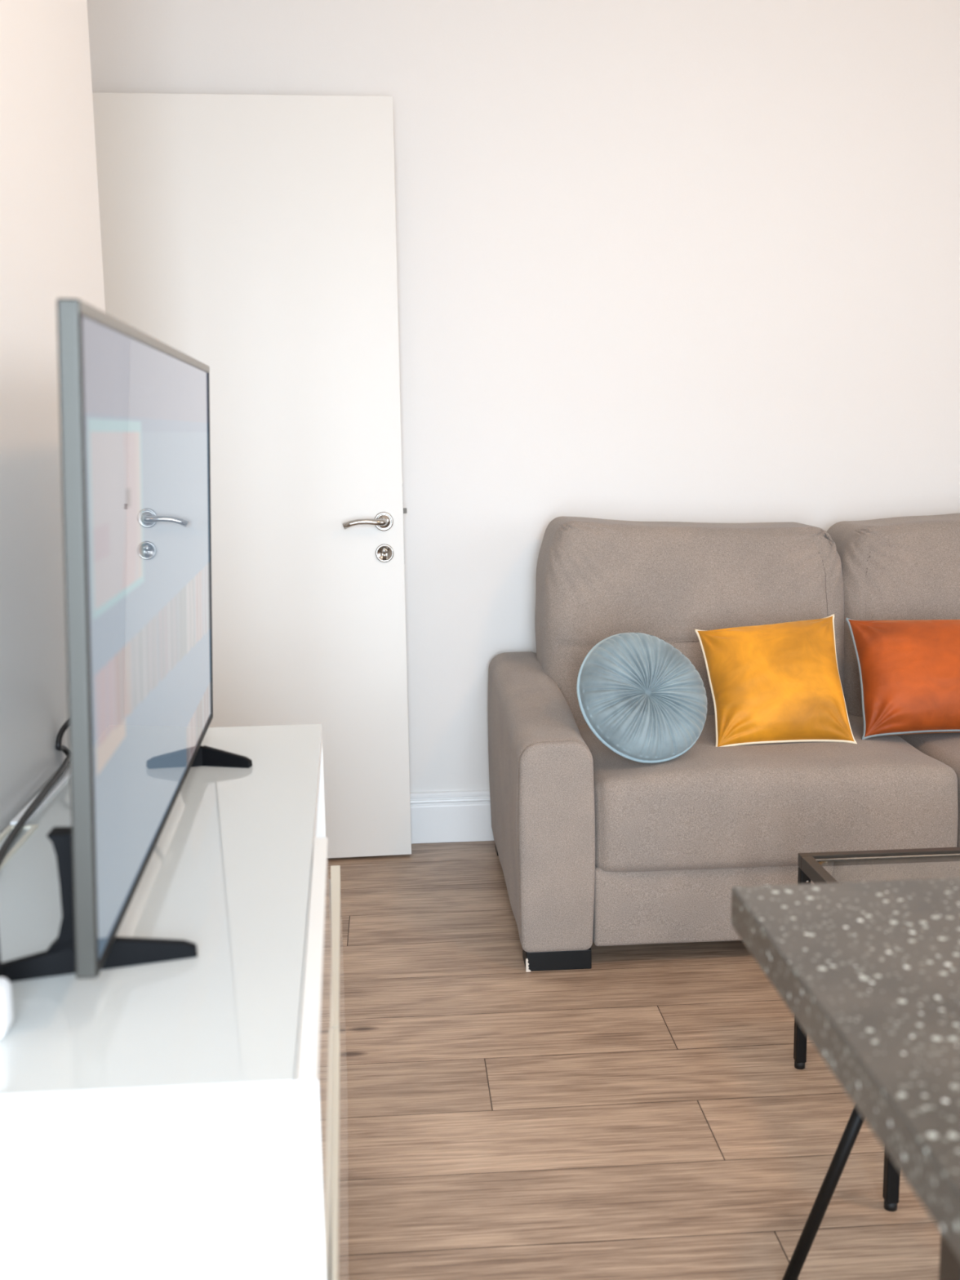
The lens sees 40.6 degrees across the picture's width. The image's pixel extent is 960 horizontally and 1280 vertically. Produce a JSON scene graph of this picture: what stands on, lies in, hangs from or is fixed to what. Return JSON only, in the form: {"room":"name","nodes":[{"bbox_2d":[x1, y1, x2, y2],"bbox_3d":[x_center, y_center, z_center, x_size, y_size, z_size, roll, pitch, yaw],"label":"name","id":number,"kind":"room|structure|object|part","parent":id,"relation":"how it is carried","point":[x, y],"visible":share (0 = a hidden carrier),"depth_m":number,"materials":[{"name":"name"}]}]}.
{"room":"living room","nodes":[
{"label":"living room","id":0,"kind":"room"},
{"bbox_2d":[0,0,105,834],"bbox_3d":[-0.570,-0.252,0.420,0.120,2.750,3.585,-2,9,-4],"label":"wall","id":1,"kind":"structure","parent":0,"point":[51,249],"depth_m":1.75,"materials":[{"name":"white paint"}]},
{"bbox_2d":[86,0,959,792],"bbox_3d":[0.975,-0.807,3.706,4.335,2.750,0.120,-2,9,-4],"label":"wall","id":2,"kind":"structure","parent":0,"point":[657,260],"depth_m":3.58,"materials":[{"name":"white paint"}]},
{"bbox_2d":[409,789,494,843],"bbox_3d":[1.000,0.486,3.846,4.135,0.150,0.015,-2,9,-4],"label":"baseboard","id":3,"kind":"structure","parent":2,"relation":"attached to","point":[464,815],"depth_m":3.77,"materials":[{"name":"white"}]},
{"bbox_2d":[328,840,941,1279],"bbox_3d":[1.115,0.969,1.476,4.235,0.050,4.852,-2,9,-4],"label":"floor","id":4,"kind":"structure","parent":0,"point":[646,1112],"depth_m":2.28,"materials":[{"name":"brown wood"}]},
{"bbox_2d":[0,724,348,1279],"bbox_3d":[-0.350,0.586,1.546,0.412,0.730,1.166,-2,9,-4],"label":"tv cabinet","id":5,"kind":"object","parent":4,"relation":"on","point":[185,1118],"visible":0.86,"depth_m":0.99,"materials":[{"name":"white"}]},
{"bbox_2d":[0,955,13,1039],"bbox_3d":[-0.424,0.253,1.008,0.112,0.109,0.053,-2,9,-4],"label":"router","id":6,"kind":"object","parent":5,"relation":"on","point":[6,1000],"visible":1,"depth_m":1.00,"materials":[{"name":"white plastic"}]},
{"bbox_2d":[0,719,70,863],"bbox_3d":[-0.487,0.136,1.601,0.176,0.149,0.632,-2,9,-4],"label":"power cable","id":7,"kind":"object","parent":5,"relation":"on","point":[6,845],"visible":0.73,"depth_m":1.64,"materials":[{"name":"black plastic"}]},
{"bbox_2d":[0,297,252,982],"bbox_3d":[-0.363,-0.049,1.464,0.189,0.559,0.969,-2,9,-4],"label":"television","id":8,"kind":"object","parent":5,"relation":"on","point":[135,407],"visible":1,"depth_m":1.16,"materials":[{"name":"silver metal"}]},
{"bbox_3d":[-0.307,0.009,0.989,0.036,0.525,0.004,-2,9,-6],"label":"frame","id":9,"kind":"part","parent":8,"relation":"part of","materials":[{"name":"silver metal"}]},
{"bbox_3d":[-0.341,0.224,1.129,0.178,0.125,0.030,-4,10,-16],"label":"stand leg","id":10,"kind":"part","parent":8,"relation":"part of","materials":[{"name":"black plastic"}]},
{"bbox_3d":[-0.352,-0.320,1.423,0.017,0.011,0.964,-2,9,-6],"label":"trim","id":11,"kind":"part","parent":8,"relation":"part of","materials":[{"name":"silver metal"}]},
{"bbox_3d":[-0.392,0.115,1.809,0.144,0.125,0.041,-2,9,-4],"label":"stand leg","id":12,"kind":"part","parent":8,"relation":"part of","materials":[{"name":"black plastic"}]},
{"bbox_3d":[-0.322,0.638,0.977,0.387,0.596,0.018,-2,9,-4],"label":"panel","id":13,"kind":"part","parent":5,"relation":"part of","materials":[{"name":"white"}]},
{"bbox_3d":[-0.365,0.233,1.490,0.387,0.006,1.162,-2,9,-4],"label":"glass","id":14,"kind":"part","parent":5,"relation":"part of","materials":[{"name":"white glass"}]},
{"bbox_3d":[-0.152,0.380,1.228,0.016,0.218,0.572,-2,9,-6],"label":"drawer","id":15,"kind":"part","parent":5,"relation":"part of","materials":[{"name":"white paint"}]},
{"bbox_3d":[-0.419,0.458,2.103,0.347,0.596,0.018,-2,9,-4],"label":"panel","id":16,"kind":"part","parent":5,"relation":"part of","materials":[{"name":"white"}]},
{"bbox_3d":[-0.142,0.696,1.269,0.020,0.365,0.548,-2,9,-6],"label":"drawer","id":17,"kind":"part","parent":5,"relation":"part of","materials":[{"name":"white paint"}]},
{"bbox_3d":[-0.201,0.607,1.822,0.039,0.365,0.573,-2,9,-4],"label":"drawer","id":18,"kind":"part","parent":5,"relation":"part of","materials":[{"name":"white paint"}]},
{"bbox_2d":[488,512,959,972],"bbox_3d":[1.514,0.147,3.312,2.935,0.976,0.921,-2,9,-4],"label":"sofa","id":19,"kind":"object","parent":4,"relation":"on","point":[603,846],"visible":0.74,"depth_m":2.90,"materials":[{"name":"beige fabric"}]},
{"bbox_3d":[0.137,0.359,3.272,0.172,0.524,0.882,-2,9,-4],"label":"armrest","id":20,"kind":"part","parent":19,"relation":"part of","materials":[{"name":"beige fabric"}]},
{"bbox_3d":[0.168,0.454,2.830,0.168,0.474,0.022,-2,9,-4],"label":"arm panel","id":21,"kind":"part","parent":19,"relation":"part of","materials":[{"name":"beige fabric"}]},
{"bbox_2d":[576,632,706,763],"bbox_3d":[0.366,0.128,2.913,0.301,0.278,0.182,-2,9,-4],"label":"round cushion","id":22,"kind":"object","parent":19,"relation":"on","point":[638,694],"visible":1,"depth_m":2.87,"materials":[{"name":"blue fabric"}]},
{"bbox_2d":[534,516,844,725],"bbox_3d":[0.556,-0.023,3.471,0.799,0.611,0.336,-2,9,-4],"label":"cushion","id":23,"kind":"object","parent":19,"relation":"on","point":[597,580],"depth_m":3.33,"materials":[{"name":"beige fabric"}]},
{"bbox_3d":[1.518,0.492,3.357,2.594,0.184,0.850,-2,9,-4],"label":"seat","id":24,"kind":"part","parent":19,"relation":"part of","materials":[{"name":"beige fabric"}]},
{"bbox_2d":[577,714,958,871],"bbox_3d":[0.639,0.337,3.162,0.821,0.238,0.683,-2,9,-4],"label":"seat cushion","id":25,"kind":"object","parent":19,"relation":"on","point":[755,807],"depth_m":2.84,"materials":[{"name":"beige fabric"}]},
{"bbox_2d":[693,613,857,746],"bbox_3d":[0.703,0.096,3.088,0.360,0.281,0.250,-2,9,-4],"label":"square cushion","id":26,"kind":"object","parent":19,"relation":"on","point":[780,682],"visible":0.99,"depth_m":3.02,"materials":[{"name":"yellow fabric"}]},
{"bbox_2d":[826,512,959,717],"bbox_3d":[1.399,-0.057,3.523,0.924,0.636,0.335,-2,9,-4],"label":"cushion","id":27,"kind":"object","parent":19,"relation":"on","point":[898,568],"depth_m":3.37,"materials":[{"name":"beige fabric"}]},
{"bbox_2d":[844,617,959,739],"bbox_3d":[1.092,0.086,3.160,0.399,0.266,0.242,-2,9,-4],"label":"square cushion","id":28,"kind":"object","parent":19,"relation":"on","point":[909,670],"visible":1,"depth_m":3.09,"materials":[{"name":"orange fabric"}]},
{"bbox_2d":[897,732,959,847],"bbox_3d":[1.488,0.315,3.217,0.874,0.237,0.683,-2,9,-4],"label":"seat cushion","id":29,"kind":"object","parent":19,"relation":"on","point":[944,748],"depth_m":3.06,"materials":[{"name":"beige fabric"}]},
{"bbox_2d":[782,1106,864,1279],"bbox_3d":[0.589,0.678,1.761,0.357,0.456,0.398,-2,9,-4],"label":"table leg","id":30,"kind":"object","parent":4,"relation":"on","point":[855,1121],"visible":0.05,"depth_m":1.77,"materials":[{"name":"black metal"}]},
{"bbox_2d":[731,877,959,1279],"bbox_3d":[0.766,0.661,0.905,0.989,0.750,0.870,-2,9,-4],"label":"dining table","id":31,"kind":"object","parent":4,"relation":"on","point":[869,971],"visible":1,"depth_m":1.01,"materials":[{"name":"grey stone"}]},
{"bbox_3d":[0.443,0.644,1.171,0.045,0.710,0.045,-2,9,-4],"label":"leg","id":32,"kind":"part","parent":31,"relation":"part of","materials":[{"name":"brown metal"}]},
{"bbox_2d":[793,847,959,1211],"bbox_3d":[0.988,0.620,2.196,0.778,0.414,0.467,-2,9,-4],"label":"coffee table","id":33,"kind":"object","parent":4,"relation":"on","point":[940,862],"visible":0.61,"depth_m":2.31,"materials":[{"name":"brown metal"}]},
{"bbox_3d":[0.595,0.601,2.393,0.020,0.377,0.020,-2,9,-4],"label":"leg","id":34,"kind":"part","parent":33,"relation":"part of","materials":[{"name":"black metal"}]},
{"bbox_3d":[0.985,0.428,2.165,0.778,0.025,0.467,-2,9,-4],"label":"frame","id":35,"kind":"part","parent":33,"relation":"part of","materials":[{"name":"brown metal"}]},
{"bbox_3d":[0.985,0.424,2.164,0.736,0.006,0.425,-2,9,-4],"label":"glass","id":36,"kind":"part","parent":33,"relation":"part of","materials":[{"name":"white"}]},
{"bbox_3d":[0.625,0.671,1.952,0.020,0.377,0.020,-2,9,-4],"label":"leg","id":37,"kind":"part","parent":33,"relation":"part of","materials":[{"name":"black metal"}]},
{"bbox_3d":[-1.097,-0.634,2.836,0.120,2.750,1.607,-2,9,-4],"label":"wall","id":38,"kind":"structure","parent":0,"visible":0},
{"bbox_2d":[92,92,411,857],"bbox_3d":[-0.614,-0.384,3.455,0.836,2.030,0.098,-2,9,-4],"label":"door","id":39,"kind":"structure","parent":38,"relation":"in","point":[252,237],"depth_m":3.42,"materials":[{"name":"white paint"}]},
{"bbox_3d":[-0.306,-0.312,3.464,0.120,0.027,0.053,-2,9,-4],"label":"handle","id":40,"kind":"part","parent":39,"relation":"part of","materials":[{"name":"silver metal"}]}
]}

